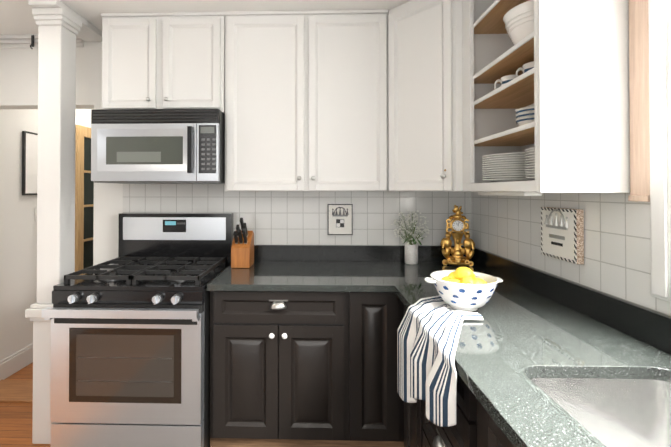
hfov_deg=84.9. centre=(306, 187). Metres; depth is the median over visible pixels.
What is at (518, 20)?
bowl
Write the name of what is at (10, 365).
baseboard
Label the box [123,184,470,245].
wall tile
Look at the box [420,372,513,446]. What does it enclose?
base cabinet
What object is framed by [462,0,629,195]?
shelf
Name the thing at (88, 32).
ceiling beam
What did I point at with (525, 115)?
bowls
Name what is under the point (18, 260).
wall
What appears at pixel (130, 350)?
range
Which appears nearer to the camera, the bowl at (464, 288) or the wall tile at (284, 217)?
the bowl at (464, 288)
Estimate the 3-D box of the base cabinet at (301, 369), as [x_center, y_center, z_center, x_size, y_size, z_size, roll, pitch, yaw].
[0.292,0.948,2.067,1.534,0.885,0.629,0,-1,2]
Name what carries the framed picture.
attached to the wall at (18, 260)
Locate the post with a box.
[25,8,81,443]
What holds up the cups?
on the shelf
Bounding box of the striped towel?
[397,295,483,426]
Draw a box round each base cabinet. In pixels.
[210,291,404,446]
[404,305,419,446]
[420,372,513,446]
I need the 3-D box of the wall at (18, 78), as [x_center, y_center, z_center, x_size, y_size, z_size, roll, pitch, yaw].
[-0.502,0.189,2.475,3.432,2.410,0.120,0,-1,2]
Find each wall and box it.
[0,41,122,269]
[0,109,93,360]
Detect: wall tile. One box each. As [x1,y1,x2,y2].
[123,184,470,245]
[471,192,670,315]
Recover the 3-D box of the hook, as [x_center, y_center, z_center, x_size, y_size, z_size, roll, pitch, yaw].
[-1.805,-0.960,2.404,0.016,0.094,0.026,0,-1,2]
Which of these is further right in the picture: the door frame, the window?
the window
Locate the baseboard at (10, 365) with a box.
[0,344,32,379]
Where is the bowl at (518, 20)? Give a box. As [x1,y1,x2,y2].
[503,0,533,44]
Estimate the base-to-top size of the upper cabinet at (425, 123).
1.039 m
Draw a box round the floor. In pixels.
[0,362,50,446]
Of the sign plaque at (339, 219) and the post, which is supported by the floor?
the post
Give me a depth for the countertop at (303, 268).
2.07 m
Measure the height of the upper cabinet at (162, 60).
0.578 m
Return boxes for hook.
[30,35,33,48]
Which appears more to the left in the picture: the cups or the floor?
the floor
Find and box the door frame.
[75,125,93,274]
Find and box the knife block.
[231,218,253,267]
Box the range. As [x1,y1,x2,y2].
[42,213,232,446]
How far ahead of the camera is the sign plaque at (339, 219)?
2.37 m
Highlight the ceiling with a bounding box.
[0,0,410,34]
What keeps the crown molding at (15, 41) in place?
attached to the wall at (18, 78)
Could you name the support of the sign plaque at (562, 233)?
attached to the wall tile at (617, 258)
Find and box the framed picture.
[22,131,37,194]
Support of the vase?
on the countertop at (543, 359)
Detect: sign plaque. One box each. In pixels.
[327,204,352,234]
[541,207,583,263]
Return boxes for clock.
[440,205,474,266]
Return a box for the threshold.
[0,380,32,402]
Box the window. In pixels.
[648,0,670,301]
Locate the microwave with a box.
[91,109,224,183]
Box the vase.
[391,210,429,264]
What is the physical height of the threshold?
0.012 m
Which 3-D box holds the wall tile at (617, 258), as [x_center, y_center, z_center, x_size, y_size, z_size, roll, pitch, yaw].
[1.032,0.215,0.997,0.002,0.610,2.750,0,-1,2]
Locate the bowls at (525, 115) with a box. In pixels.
[515,106,533,125]
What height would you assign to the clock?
0.370 m
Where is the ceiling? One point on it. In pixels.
(16, 17)
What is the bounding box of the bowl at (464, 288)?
[424,267,502,310]
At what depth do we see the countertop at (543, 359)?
1.00 m
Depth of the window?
1.04 m
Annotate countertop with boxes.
[207,245,394,291]
[379,245,670,446]
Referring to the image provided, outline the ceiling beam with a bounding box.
[28,0,101,41]
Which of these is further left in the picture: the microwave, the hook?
the hook
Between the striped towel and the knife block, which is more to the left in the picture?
the knife block
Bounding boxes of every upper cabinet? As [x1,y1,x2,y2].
[101,12,224,112]
[224,9,387,190]
[388,0,462,190]
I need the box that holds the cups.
[494,61,533,88]
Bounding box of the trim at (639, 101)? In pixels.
[628,0,649,201]
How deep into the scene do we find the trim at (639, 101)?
1.12 m
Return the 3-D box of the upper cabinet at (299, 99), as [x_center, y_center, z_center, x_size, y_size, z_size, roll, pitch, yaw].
[0.003,-0.498,2.245,0.942,1.038,0.316,0,-1,2]
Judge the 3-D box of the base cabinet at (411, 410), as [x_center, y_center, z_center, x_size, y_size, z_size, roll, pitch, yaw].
[0.748,0.943,1.586,0.596,0.884,0.375,0,-1,2]
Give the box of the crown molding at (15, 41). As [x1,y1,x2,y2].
[0,34,83,47]
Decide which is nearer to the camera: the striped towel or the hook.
the striped towel

